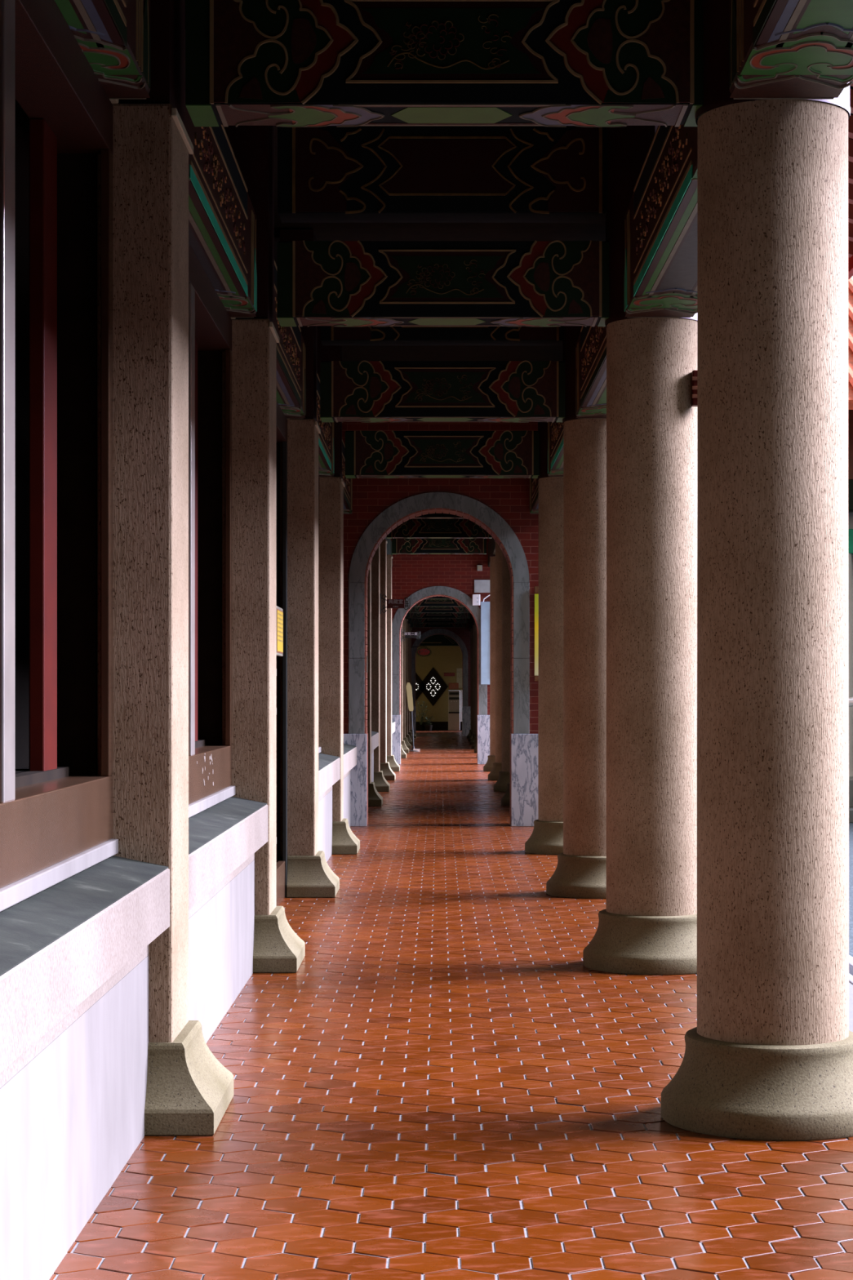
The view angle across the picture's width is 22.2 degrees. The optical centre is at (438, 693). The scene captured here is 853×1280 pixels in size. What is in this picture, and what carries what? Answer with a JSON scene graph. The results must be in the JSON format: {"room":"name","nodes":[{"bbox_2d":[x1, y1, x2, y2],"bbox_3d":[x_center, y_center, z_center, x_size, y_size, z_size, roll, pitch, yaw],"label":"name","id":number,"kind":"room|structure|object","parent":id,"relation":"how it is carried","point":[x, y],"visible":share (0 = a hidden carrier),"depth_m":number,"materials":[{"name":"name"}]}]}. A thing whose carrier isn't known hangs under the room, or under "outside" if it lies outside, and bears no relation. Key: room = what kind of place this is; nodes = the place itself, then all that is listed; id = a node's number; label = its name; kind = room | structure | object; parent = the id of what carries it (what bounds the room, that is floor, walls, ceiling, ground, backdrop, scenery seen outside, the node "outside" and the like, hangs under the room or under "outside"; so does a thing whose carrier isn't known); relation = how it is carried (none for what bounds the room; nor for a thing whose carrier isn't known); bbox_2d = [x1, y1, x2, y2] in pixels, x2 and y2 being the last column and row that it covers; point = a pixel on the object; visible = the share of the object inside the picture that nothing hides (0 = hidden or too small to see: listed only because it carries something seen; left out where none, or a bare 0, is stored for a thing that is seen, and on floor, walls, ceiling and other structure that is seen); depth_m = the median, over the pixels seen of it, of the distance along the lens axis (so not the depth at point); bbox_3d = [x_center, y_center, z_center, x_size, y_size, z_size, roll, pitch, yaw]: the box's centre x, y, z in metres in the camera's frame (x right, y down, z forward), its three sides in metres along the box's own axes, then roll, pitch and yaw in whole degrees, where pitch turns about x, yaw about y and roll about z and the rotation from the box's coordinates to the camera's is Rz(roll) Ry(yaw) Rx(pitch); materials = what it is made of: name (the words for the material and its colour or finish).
{"room":"temple corridor","nodes":[
{"label":"temple corridor","id":0,"kind":"room"},
{"bbox_2d":[15,123,28,768],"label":"window","id":1,"kind":"structure","parent":0,"point":[21,141],"depth_m":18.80,"materials":[{"name":"paint"}]},
{"bbox_2d":[15,99,29,139],"bbox_3d":[-1.435,-2.735,43.000,0.130,1.430,89.200,0,0,0],"label":"wall","id":2,"kind":"structure","parent":0,"point":[22,119],"depth_m":7.66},
{"bbox_2d":[57,153,97,775],"bbox_3d":[-1.290,-0.300,7.730,0.221,3.600,0.540,0,0,0],"label":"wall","id":3,"kind":"structure","parent":0,"point":[77,173],"depth_m":7.46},
{"bbox_2d":[0,0,119,888],"bbox_3d":[-1.250,-0.776,4.840,0.300,2.552,5.280,0,0,0],"label":"window","id":4,"kind":"structure","parent":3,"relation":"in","point":[50,815],"depth_m":7.00,"materials":[{"name":"brown wood"}]},
{"bbox_2d":[188,243,235,804],"bbox_3d":[-1.250,-0.776,9.880,0.300,2.552,3.800,0,0,0],"label":"window","id":5,"kind":"structure","parent":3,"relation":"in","point":[210,324],"depth_m":10.91,"materials":[{"name":"brown wood"}]},
{"bbox_2d":[0,859,254,1279],"bbox_3d":[-1.104,1.202,6.990,0.212,0.605,9.580,0,0,0],"label":"wall","id":6,"kind":"structure","parent":0,"point":[72,1118],"depth_m":6.20,"materials":[{"name":"paint"}]},
{"bbox_2d":[0,839,169,1088],"bbox_3d":[-1.073,0.699,4.840,0.295,0.398,5.280,0,0,0],"label":"stone ledge","id":7,"kind":"object","parent":6,"relation":"on","point":[73,928],"visible":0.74,"depth_m":5.76,"materials":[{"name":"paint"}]},
{"bbox_2d":[188,786,268,918],"bbox_3d":[-1.073,0.699,9.880,0.295,0.398,3.800,0,0,0],"label":"stone ledge","id":8,"kind":"object","parent":6,"relation":"on","point":[226,831],"visible":0.41,"depth_m":9.77,"materials":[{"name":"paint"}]},
{"bbox_2d":[197,351,222,745],"bbox_3d":[-1.290,-0.300,12.030,0.221,3.600,0.540,0,0,0],"label":"window","id":9,"kind":"structure","parent":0,"point":[209,362],"depth_m":11.76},
{"bbox_2d":[276,442,279,862],"bbox_3d":[-1.290,-0.300,16.330,0.221,3.600,0.540,0,0,0],"label":"wall","id":10,"kind":"structure","parent":0,"point":[277,443],"depth_m":16.06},
{"bbox_2d":[276,401,287,906],"bbox_3d":[-1.210,-0.276,14.180,0.220,3.552,3.800,0,0,0],"label":"door","id":11,"kind":"structure","parent":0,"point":[282,421],"depth_m":15.98,"materials":[{"name":"paint"}]},
{"bbox_2d":[276,605,283,656],"bbox_3d":[-1.119,-0.430,15.135,0.032,0.340,0.630,0,0,0],"label":"framed notice","id":12,"kind":"object","parent":11,"relation":"attached to","point":[279,611],"visible":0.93,"depth_m":15.12,"materials":[{"name":"yellow paper"}]},
{"bbox_2d":[318,773,350,861],"bbox_3d":[-1.104,1.202,20.575,0.212,0.605,7.990,0,0,0],"label":"wall","id":13,"kind":"structure","parent":0,"point":[325,804],"depth_m":19.66,"materials":[{"name":"paint"}]},
{"bbox_2d":[318,746,340,801],"bbox_3d":[-1.073,0.699,18.480,0.295,0.398,3.800,0,0,0],"label":"stone ledge","id":14,"kind":"object","parent":13,"relation":"on","point":[329,766],"visible":0.25,"depth_m":18.63,"materials":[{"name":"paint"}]},
{"bbox_2d":[318,476,319,746],"bbox_3d":[-1.250,-0.776,18.480,0.300,2.552,3.800,0,0,0],"label":"window","id":15,"kind":"structure","parent":14,"relation":"on","point":[318,477],"depth_m":20.29,"materials":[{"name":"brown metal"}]},
{"bbox_2d":[343,743,356,778],"bbox_3d":[-1.073,0.699,22.725,0.295,0.398,3.690,0,0,0],"label":"stone ledge","id":16,"kind":"object","parent":13,"relation":"on","point":[349,751],"visible":0.1,"depth_m":22.93,"materials":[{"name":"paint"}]},
{"bbox_2d":[371,752,373,782],"bbox_3d":[-1.104,1.202,31.380,0.212,0.605,3.800,0,0,0],"label":"wall","id":17,"kind":"structure","parent":0,"point":[372,753],"depth_m":32.71,"materials":[{"name":"paint"}]},
{"bbox_2d":[371,730,378,753],"bbox_3d":[-1.073,0.699,31.380,0.295,0.398,3.800,0,0,0],"label":"stone ledge","id":18,"kind":"object","parent":17,"relation":"on","point":[375,735],"visible":0.09,"depth_m":31.51,"materials":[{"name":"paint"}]},
{"bbox_2d":[411,645,431,656],"bbox_3d":[-0.580,-1.382,71.597,0.682,0.357,0.035,0,0,0],"label":"sign","id":19,"kind":"object","parent":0,"point":[423,651],"visible":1,"depth_m":71.59,"materials":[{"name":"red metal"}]},
{"bbox_2d":[415,645,462,721],"bbox_3d":[-0.100,-0.795,87.710,4.600,4.610,0.220,0,0,0],"label":"wall","id":20,"kind":"structure","parent":0,"point":[444,659],"depth_m":87.61,"materials":[{"name":"beige paint"}]},
{"bbox_2d":[415,672,426,701],"bbox_3d":[-1.097,-0.267,87.625,1.200,1.580,0.130,0,0,0],"label":"lattice window","id":21,"kind":"structure","parent":20,"relation":"in","point":[418,692],"depth_m":87.56,"materials":[{"name":"black metal"}]},
{"bbox_2d":[418,666,448,706],"bbox_3d":[-0.236,-0.267,87.625,1.200,1.580,0.130,0,0,0],"label":"lattice window","id":22,"kind":"structure","parent":20,"relation":"in","point":[433,700],"depth_m":87.56,"materials":[{"name":"black metal"}]},
{"bbox_2d":[415,721,462,730],"bbox_3d":[-0.100,1.320,87.590,4.600,0.360,0.020,0,0,0],"label":"baseboard","id":23,"kind":"structure","parent":20,"relation":"attached to","point":[437,726],"depth_m":87.59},
{"bbox_2d":[456,668,462,688],"bbox_3d":[0.849,-0.613,87.595,0.274,0.788,0.010,0,0,0],"label":"paper notice","id":24,"kind":"object","parent":20,"relation":"attached to","point":[459,671],"visible":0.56,"depth_m":87.59,"materials":[{"name":"beige paper"}]},
{"bbox_2d":[274,125,605,361],"bbox_3d":[0.025,-3.525,43.150,2.850,0.150,89.500,0,0,0],"label":"ceiling","id":25,"kind":"structure","parent":0,"point":[344,232],"depth_m":16.46,"materials":[{"name":"black wood"}]},
{"bbox_2d":[342,422,538,733],"bbox_3d":[0.175,-0.975,24.820,3.150,4.951,0.500,0,0,0],"label":"wall","id":26,"kind":"structure","parent":0,"point":[509,498],"depth_m":24.57,"materials":[{"name":"red brick"}]},
{"bbox_2d":[343,492,537,826],"bbox_3d":[0.000,-0.385,24.802,2.260,3.770,0.535,0,0,0],"label":"archway","id":27,"kind":"object","parent":26,"relation":"attached to","point":[523,744],"visible":0.97,"depth_m":24.55,"materials":[{"name":"stone"}]},
{"bbox_2d":[534,586,538,681],"bbox_3d":[1.240,-0.670,24.529,0.330,1.070,0.041,0,0,0],"label":"poster","id":28,"kind":"object","parent":26,"relation":"attached to","point":[536,588],"visible":0.15,"depth_m":24.52,"materials":[{"name":"yellow paper"}]},
{"bbox_2d":[391,537,489,715],"bbox_3d":[0.175,-0.975,46.320,3.150,4.951,0.500,0,0,0],"label":"wall","id":29,"kind":"structure","parent":0,"point":[411,573],"depth_m":46.08,"materials":[{"name":"red brick"}]},
{"bbox_2d":[391,586,489,764],"bbox_3d":[0.000,-0.385,46.303,2.260,3.770,0.535,0,0,0],"label":"archway","id":30,"kind":"object","parent":29,"relation":"attached to","point":[483,719],"visible":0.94,"depth_m":46.05,"materials":[{"name":"stone"}]},
{"bbox_2d":[474,579,489,592],"bbox_3d":[0.922,-2.265,46.045,0.355,0.270,0.050,0,0,0],"label":"sign","id":31,"kind":"object","parent":29,"relation":"attached to","point":[480,585],"visible":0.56,"depth_m":46.02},
{"bbox_2d":[480,595,489,684],"bbox_3d":[1.130,-1.162,45.993,0.500,1.955,0.104,0,0,0],"label":"notice board","id":32,"kind":"object","parent":29,"relation":"attached to","point":[485,606],"visible":0.41,"depth_m":45.95,"materials":[{"name":"paper"}]},
{"bbox_2d":[410,613,471,706],"bbox_3d":[0.250,-0.975,76.500,3.300,4.951,0.500,0,0,0],"label":"wall","id":33,"kind":"structure","parent":0,"point":[464,633],"depth_m":76.24,"materials":[{"name":"red brick"}]},
{"bbox_2d":[411,628,471,736],"bbox_3d":[0.000,-0.385,76.483,2.260,3.770,0.535,0,0,0],"label":"archway","id":34,"kind":"object","parent":33,"relation":"attached to","point":[466,710],"visible":0.9,"depth_m":76.23,"materials":[{"name":"stone"}]},
{"bbox_2d":[48,730,852,1279],"bbox_3d":[0.155,1.502,43.100,3.010,0.010,89.400,0,0,0],"label":"floor","id":35,"kind":"structure","parent":0,"point":[442,1086],"depth_m":7.60,"materials":[{"name":"tile"}]},
{"bbox_2d":[97,0,233,1136],"bbox_3d":[-0.970,-0.965,7.730,0.414,4.930,0.720,0,0,0],"label":"pier","id":36,"kind":"object","parent":35,"relation":"on","point":[189,1091],"visible":0.72,"depth_m":7.48,"materials":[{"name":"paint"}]},
{"bbox_2d":[185,106,257,317],"bbox_3d":[-1.165,-2.300,9.830,0.396,0.570,3.760,0,0,0],"label":"beam","id":37,"kind":"structure","parent":36,"relation":"attached to","point":[222,216],"depth_m":10.04,"materials":[{"name":"paint"}]},
{"bbox_2d":[222,125,305,973],"bbox_3d":[-0.970,-0.965,12.030,0.414,4.930,0.720,0,0,0],"label":"pier","id":38,"kind":"object","parent":35,"relation":"on","point":[277,948],"visible":0.73,"depth_m":11.78,"materials":[{"name":"beige stone"}]},
{"bbox_2d":[274,260,306,418],"bbox_3d":[-1.165,-2.300,14.130,0.396,0.570,3.760,0,0,0],"label":"beam","id":39,"kind":"structure","parent":38,"relation":"attached to","point":[291,348],"depth_m":14.70,"materials":[{"name":"paint"}]},
{"bbox_2d":[280,229,339,897],"bbox_3d":[-0.970,-0.965,16.330,0.414,4.930,0.720,0,0,0],"label":"pier","id":40,"kind":"object","parent":35,"relation":"on","point":[309,875],"visible":0.82,"depth_m":16.08,"materials":[{"name":"beige stone"}]},
{"bbox_2d":[316,372,333,476],"bbox_3d":[-1.165,-2.300,18.430,0.396,0.570,3.760,0,0,0],"label":"beam","id":41,"kind":"structure","parent":40,"relation":"attached to","point":[326,438],"depth_m":19.02,"materials":[{"name":"paint"}]},
{"bbox_2d":[316,327,359,854],"bbox_3d":[-0.970,-0.965,20.630,0.414,4.930,0.720,0,0,0],"label":"pier","id":42,"kind":"object","parent":35,"relation":"on","point":[344,842],"visible":0.7,"depth_m":20.38,"materials":[{"name":"beige stone"}]},
{"bbox_2d":[342,439,352,514],"bbox_3d":[-1.165,-2.300,22.700,0.396,0.570,3.700,0,0,0],"label":"beam","id":43,"kind":"structure","parent":42,"relation":"attached to","point":[348,490],"depth_m":23.26,"materials":[{"name":"paint"}]},
{"bbox_2d":[366,563,382,806],"bbox_3d":[-0.970,-0.585,29.230,0.414,4.170,0.720,0,0,0],"label":"pier","id":44,"kind":"object","parent":35,"relation":"on","point":[375,798],"visible":0.22,"depth_m":28.98,"materials":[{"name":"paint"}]},
{"bbox_2d":[371,545,390,791],"bbox_3d":[-0.970,-0.585,33.530,0.414,4.170,0.720,0,0,0],"label":"pier","id":45,"kind":"object","parent":35,"relation":"on","point":[381,784],"visible":0.24,"depth_m":33.28,"materials":[{"name":"stone"}]},
{"bbox_2d":[379,593,410,613],"bbox_3d":[-0.670,-1.370,33.279,0.469,0.311,0.030,0,0,1],"label":"sign","id":46,"kind":"object","parent":45,"relation":"attached to","point":[391,603],"visible":1,"depth_m":33.27,"materials":[{"name":"metal"}]},
{"bbox_2d":[411,511,469,519],"bbox_3d":[0.005,-2.911,33.538,1.830,0.427,0.298,0,0,0],"label":"beam","id":47,"kind":"structure","parent":45,"relation":"attached to","point":[432,516],"depth_m":33.41,"materials":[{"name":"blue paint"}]},
{"bbox_2d":[379,538,395,780],"bbox_3d":[-0.970,-0.585,37.830,0.414,4.170,0.720,0,0,0],"label":"pier","id":48,"kind":"object","parent":35,"relation":"on","point":[388,773],"visible":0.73,"depth_m":37.58,"materials":[{"name":"stone"}]},
{"bbox_2d":[386,519,492,538],"bbox_3d":[0.005,-2.911,37.838,1.830,0.427,0.298,0,0,0],"label":"beam","id":49,"kind":"structure","parent":48,"relation":"attached to","point":[411,528],"depth_m":37.70,"materials":[{"name":"blue paint"}]},
{"bbox_2d":[386,554,399,771],"bbox_3d":[-0.970,-0.585,42.130,0.414,4.170,0.720,0,0,0],"label":"pier","id":50,"kind":"object","parent":35,"relation":"on","point":[393,765],"visible":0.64,"depth_m":41.88,"materials":[{"name":"stone"}]},
{"bbox_2d":[391,537,486,554],"bbox_3d":[0.005,-2.911,42.138,1.830,0.427,0.298,0,0,0],"label":"beam","id":51,"kind":"structure","parent":50,"relation":"attached to","point":[399,546],"depth_m":41.99,"materials":[{"name":"blue paint"}]},
{"bbox_2d":[400,744,406,758],"bbox_3d":[-0.970,-0.335,50.730,0.414,3.670,0.720,0,0,0],"label":"pier","id":52,"kind":"object","parent":35,"relation":"on","point":[403,755],"visible":0.15,"depth_m":50.39,"materials":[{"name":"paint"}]},
{"bbox_2d":[400,628,420,641],"bbox_3d":[-0.660,-1.350,50.479,0.469,0.311,0.031,0,0,1],"label":"sign","id":53,"kind":"object","parent":52,"relation":"attached to","point":[407,634],"visible":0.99,"depth_m":50.47,"materials":[{"name":"black metal"}]},
{"bbox_2d":[400,622,408,752],"bbox_3d":[-0.970,-0.335,55.030,0.414,3.670,0.720,0,0,0],"label":"pier","id":54,"kind":"object","parent":35,"relation":"on","point":[405,748],"visible":0.16,"depth_m":54.78,"materials":[{"name":"stone"}]},
{"bbox_2d":[413,599,464,606],"bbox_3d":[-0.015,-2.406,55.038,1.830,0.427,0.298,0,0,0],"label":"beam","id":55,"kind":"structure","parent":54,"relation":"attached to","point":[425,602],"depth_m":54.90,"materials":[{"name":"blue paint"}]},
{"bbox_2d":[403,614,411,748],"bbox_3d":[-0.970,-0.335,59.330,0.414,3.670,0.720,0,0,0],"label":"pier","id":56,"kind":"object","parent":35,"relation":"on","point":[408,744],"visible":0.26,"depth_m":59.08,"materials":[{"name":"stone"}]},
{"bbox_2d":[407,606,470,613],"bbox_3d":[-0.015,-2.406,59.338,1.830,0.427,0.298,0,0,0],"label":"beam","id":57,"kind":"structure","parent":56,"relation":"attached to","point":[414,609],"depth_m":59.19,"materials":[{"name":"blue paint"}]},
{"bbox_2d":[405,618,413,745],"bbox_3d":[-0.970,-0.335,63.630,0.414,3.670,0.720,0,0,0],"label":"pier","id":58,"kind":"object","parent":35,"relation":"on","point":[407,735],"visible":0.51,"depth_m":63.38,"materials":[{"name":"stone"}]},
{"bbox_2d":[407,613,470,618],"bbox_3d":[-0.015,-2.406,63.638,1.830,0.427,0.298,0,0,0],"label":"beam","id":59,"kind":"structure","parent":58,"relation":"attached to","point":[414,615],"depth_m":63.50,"materials":[{"name":"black paint"}]},
{"bbox_2d":[408,623,414,741],"bbox_3d":[-0.970,-0.335,67.930,0.414,3.670,0.720,0,0,0],"label":"pier","id":60,"kind":"object","parent":35,"relation":"on","point":[409,624],"visible":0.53,"depth_m":67.68,"materials":[{"name":"stone"}]},
{"bbox_2d":[408,617,467,622],"bbox_3d":[-0.015,-2.406,67.938,1.830,0.427,0.298,0,0,0],"label":"beam","id":61,"kind":"structure","parent":60,"relation":"attached to","point":[411,620],"depth_m":67.80,"materials":[{"name":"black paint"}]},
{"bbox_2d":[405,682,420,751],"bbox_3d":[-0.679,0.610,56.197,0.359,1.780,0.300,0,0,-8],"label":"sign stand","id":62,"kind":"object","parent":35,"relation":"on","point":[408,687],"visible":0.97,"depth_m":56.16,"materials":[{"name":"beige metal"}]},
{"bbox_2d":[409,627,416,738],"bbox_3d":[-0.970,-0.335,72.230,0.414,3.670,0.720,0,0,0],"label":"pier","id":63,"kind":"object","parent":35,"relation":"on","point":[411,628],"visible":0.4,"depth_m":71.98,"materials":[{"name":"stone"}]},
{"bbox_2d":[410,622,466,627],"bbox_3d":[-0.015,-2.406,72.238,1.830,0.427,0.298,0,0,0],"label":"beam","id":64,"kind":"structure","parent":63,"relation":"attached to","point":[412,624],"depth_m":72.10,"materials":[{"name":"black paint"}]},
{"bbox_2d":[415,701,429,730],"bbox_3d":[-0.757,0.904,87.032,0.891,1.192,0.464,0,0,0],"label":"potted plant","id":65,"kind":"object","parent":35,"relation":"on","point":[420,727],"visible":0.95,"depth_m":86.97,"materials":[{"name":"green plant"}]},
{"bbox_2d":[448,690,460,730],"bbox_3d":[0.603,0.690,87.080,0.470,1.620,0.440,0,0,0],"label":"water dispenser","id":66,"kind":"object","parent":35,"relation":"on","point":[454,696],"visible":1,"depth_m":86.90,"materials":[{"name":"white plastic"}]},
{"bbox_2d":[466,627,472,738],"bbox_3d":[1.312,-0.335,72.180,0.784,3.669,0.784,0,0,0],"label":"stone column","id":67,"kind":"structure","parent":35,"relation":"on","point":[471,628],"depth_m":72.03,"materials":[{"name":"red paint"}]},
{"bbox_2d":[468,623,474,741],"bbox_3d":[1.303,-0.335,67.880,0.784,3.669,0.784,0,0,0],"label":"stone column","id":68,"kind":"structure","parent":35,"relation":"on","point":[470,738],"depth_m":67.73,"materials":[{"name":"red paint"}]},
{"bbox_2d":[470,620,476,744],"bbox_3d":[1.294,-0.335,63.580,0.784,3.669,0.784,0,0,0],"label":"stone column","id":69,"kind":"structure","parent":35,"relation":"on","point":[474,735],"depth_m":63.46,"materials":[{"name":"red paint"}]},
{"bbox_2d":[471,629,477,748],"bbox_3d":[1.285,-0.335,59.280,0.784,3.669,0.784,0,0,0],"label":"stone column","id":70,"kind":"structure","parent":35,"relation":"on","point":[474,744],"depth_m":59.19,"materials":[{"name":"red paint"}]},
{"bbox_2d":[483,554,495,771],"bbox_3d":[1.249,-0.585,42.080,0.784,4.169,0.784,0,0,0],"label":"stone column","id":71,"kind":"structure","parent":35,"relation":"on","point":[488,766],"depth_m":41.93,"materials":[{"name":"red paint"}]},
{"bbox_2d":[488,540,502,780],"bbox_3d":[1.240,-0.585,37.780,0.784,4.169,0.784,0,0,0],"label":"stone column","id":72,"kind":"structure","parent":35,"relation":"on","point":[494,775],"depth_m":37.62,"materials":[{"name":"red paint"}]},
{"bbox_2d":[493,551,510,791],"bbox_3d":[1.231,-0.585,33.480,0.784,4.169,0.784,0,0,0],"label":"stone column","id":73,"kind":"structure","parent":35,"relation":"on","point":[500,785],"depth_m":33.31,"materials":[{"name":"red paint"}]},
{"bbox_2d":[501,604,511,806],"bbox_3d":[1.222,-0.585,29.180,0.784,4.169,0.784,0,0,0],"label":"stone column","id":74,"kind":"structure","parent":35,"relation":"on","point":[505,800],"depth_m":29.04,"materials":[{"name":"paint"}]},
{"bbox_2d":[488,537,495,567],"bbox_3d":[1.214,-2.920,35.570,0.360,0.500,20.960,0,0,0],"label":"beam","id":75,"kind":"structure","parent":74,"relation":"on","point":[491,544],"depth_m":43.27,"materials":[{"name":"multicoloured paint"}]},
{"bbox_2d":[524,422,563,854],"bbox_3d":[1.204,-0.800,20.580,0.784,4.600,0.784,0,0,9],"label":"stone column","id":76,"kind":"structure","parent":35,"relation":"on","point":[546,837],"depth_m":20.37,"materials":[{"name":"beige stone"}]},
{"bbox_2d":[345,430,539,478],"bbox_3d":[0.030,-2.264,20.638,1.830,0.427,0.298,0,0,0],"label":"beam","id":77,"kind":"structure","parent":76,"relation":"attached to","point":[380,454],"depth_m":20.50,"materials":[{"name":"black paint"}]},
{"bbox_2d":[529,477,538,514],"bbox_3d":[1.208,-2.300,22.700,0.396,0.570,3.700,0,0,0],"label":"beam","id":78,"kind":"structure","parent":76,"relation":"attached to","point":[534,482],"depth_m":23.62,"materials":[{"name":"paint"}]},
{"bbox_2d":[546,325,606,898],"bbox_3d":[1.195,-0.800,16.280,0.784,4.600,0.784,0,0,-28],"label":"stone column","id":79,"kind":"structure","parent":35,"relation":"on","point":[580,872],"depth_m":16.05,"materials":[{"name":"beige stone"}]},
{"bbox_2d":[320,325,564,345],"bbox_3d":[0.030,-2.877,16.341,1.830,0.506,0.257,0,0,0],"label":"beam","id":80,"kind":"structure","parent":79,"relation":"attached to","point":[329,335],"depth_m":16.22,"materials":[{"name":"blue paint"}]},
{"bbox_2d":[320,360,565,422],"bbox_3d":[0.030,-2.264,16.338,1.830,0.427,0.298,0,0,0],"label":"beam","id":81,"kind":"structure","parent":79,"relation":"attached to","point":[351,391],"depth_m":16.19,"materials":[{"name":"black paint"}]},
{"bbox_2d":[547,421,563,476],"bbox_3d":[1.200,-2.300,18.430,0.396,0.570,3.760,0,0,0],"label":"beam","id":82,"kind":"structure","parent":79,"relation":"attached to","point":[555,429],"depth_m":19.26,"materials":[{"name":"paint"}]},
{"bbox_2d":[582,125,697,974],"bbox_3d":[1.186,-0.800,11.980,0.784,4.600,0.784,0,0,13],"label":"stone column","id":83,"kind":"structure","parent":35,"relation":"on","point":[647,925],"depth_m":11.75,"materials":[{"name":"beige stone"}]},
{"bbox_2d":[277,125,607,222],"bbox_3d":[0.030,-2.877,12.041,1.830,0.506,0.257,0,0,0],"label":"beam","id":84,"kind":"structure","parent":83,"relation":"attached to","point":[329,174],"depth_m":11.92,"materials":[{"name":"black paint"}]},
{"bbox_2d":[277,240,608,327],"bbox_3d":[0.030,-2.264,12.038,1.830,0.427,0.298,0,0,0],"label":"beam","id":85,"kind":"structure","parent":83,"relation":"attached to","point":[338,283],"depth_m":11.89,"materials":[{"name":"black paint"}]},
{"bbox_2d":[575,325,606,418],"bbox_3d":[1.190,-2.300,14.130,0.396,0.570,3.760,0,0,0],"label":"beam","id":86,"kind":"structure","parent":83,"relation":"attached to","point":[591,344],"depth_m":14.83,"materials":[{"name":"paint"}]},
{"bbox_2d":[691,370,697,406],"bbox_3d":[1.411,-1.647,11.757,0.098,0.190,0.076,0,0,0],"label":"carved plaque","id":87,"kind":"object","parent":83,"relation":"attached to","point":[694,374],"visible":0.44,"depth_m":11.72,"materials":[{"name":"red paint"}]},
{"bbox_2d":[661,0,852,1141],"bbox_3d":[1.177,-0.800,7.680,0.784,4.600,0.784,0,0,-28],"label":"stone column","id":88,"kind":"structure","parent":35,"relation":"on","point":[768,1055],"depth_m":7.45,"materials":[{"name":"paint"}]},
{"bbox_2d":[185,0,706,127],"bbox_3d":[0.030,-2.264,7.738,1.830,0.427,0.298,0,0,0],"label":"beam","id":89,"kind":"structure","parent":88,"relation":"attached to","point":[277,63],"depth_m":7.59,"materials":[{"name":"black paint"}]},
{"bbox_2d":[624,124,697,317],"bbox_3d":[1.181,-2.300,9.830,0.396,0.570,3.760,0,0,0],"label":"beam","id":90,"kind":"structure","parent":88,"relation":"attached to","point":[660,217],"depth_m":10.21,"materials":[{"name":"paint"}]},
{"bbox_2d":[728,0,852,99],"bbox_3d":[1.171,-2.300,4.805,0.396,0.570,5.210,0,0,0],"label":"beam","id":91,"kind":"structure","parent":88,"relation":"attached to","point":[779,49],"depth_m":6.92,"materials":[{"name":"paint"}]},
{"bbox_2d":[848,982,852,1031],"bbox_3d":[1.860,1.499,42.300,0.520,0.011,90.600,0,0,0],"label":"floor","id":92,"kind":"structure","parent":0,"point":[851,986],"depth_m":10.35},
{"bbox_2d":[848,822,852,956],"bbox_3d":[31.095,1.705,23.800,57.810,0.290,127.600,0,0,0],"label":"ground","id":93,"kind":"structure","parent":0,"point":[851,824],"depth_m":17.31,"materials":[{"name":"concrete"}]},
{"bbox_2d":[848,278,852,822],"bbox_3d":[10.245,-2.294,32.200,13.910,7.708,12.000,0,0,0],"label":"courtyard hall","id":94,"kind":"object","parent":93,"relation":"on","point":[850,281],"visible":0.02,"depth_m":27.85,"materials":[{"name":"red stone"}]},
{"bbox_3d":[2.030,-3.125,43.000,1.180,0.650,89.200,0,0,0],"label":"ceiling","id":95,"kind":"structure","parent":0,"visible":0},
{"bbox_2d":[848,138,852,162],"bbox_3d":[2.015,-2.909,11.500,1.090,0.398,0.090,0,0,0],"label":"rafter","id":96,"kind":"object","parent":95,"relation":"attached to","point":[850,140],"visible":0.02,"depth_m":11.46,"materials":[{"name":"red paint"}]},
{"bbox_2d":[848,160,852,184],"bbox_3d":[2.015,-2.909,11.900,1.090,0.398,0.090,0,0,0],"label":"rafter","id":97,"kind":"object","parent":95,"relation":"attached to","point":[850,163],"visible":0.02,"depth_m":11.86,"materials":[{"name":"red paint"}]},
{"bbox_2d":[848,115,852,138],"bbox_3d":[2.015,-2.909,11.100,1.090,0.398,0.090,0,0,0],"label":"rafter","id":98,"kind":"object","parent":95,"relation":"attached to","point":[851,119],"visible":0.02,"depth_m":11.05,"materials":[{"name":"red paint"}]},
{"bbox_2d":[848,255,852,279],"bbox_3d":[2.595,-2.770,43.000,0.050,0.260,89.200,0,0,0],"label":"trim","id":99,"kind":"structure","parent":95,"relation":"attached to","point":[850,260],"depth_m":13.63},
{"bbox_2d":[848,182,852,204],"bbox_3d":[2.015,-2.909,12.300,1.090,0.398,0.090,0,0,0],"label":"rafter","id":100,"kind":"object","parent":95,"relation":"attached to","point":[850,185],"visible":0.02,"depth_m":12.25,"materials":[{"name":"red paint"}]},
{"bbox_3d":[-1.260,-0.300,0.300,0.280,3.600,3.800,0,0,0],"label":"wall","id":101,"kind":"structure","parent":0,"visible":0},
{"bbox_2d":[54,0,150,99],"bbox_3d":[-1.165,-2.300,4.805,0.396,0.570,5.210,0,0,0],"label":"beam","id":102,"kind":"structure","parent":101,"relation":"attached to","point":[113,36],"depth_m":6.90,"materials":[{"name":"paint"}]},
{"bbox_3d":[-2.300,-0.975,82.175,0.200,4.950,10.850,0,0,0],"label":"wall","id":103,"kind":"structure","parent":0,"visible":0},
{"bbox_2d":[419,634,458,645],"bbox_3d":[-0.100,-2.240,84.346,4.400,0.800,0.308,0,0,0],"label":"ceiling beam","id":104,"kind":"structure","parent":103,"relation":"attached to","point":[437,639],"depth_m":84.21,"materials":[{"name":"green paint"}]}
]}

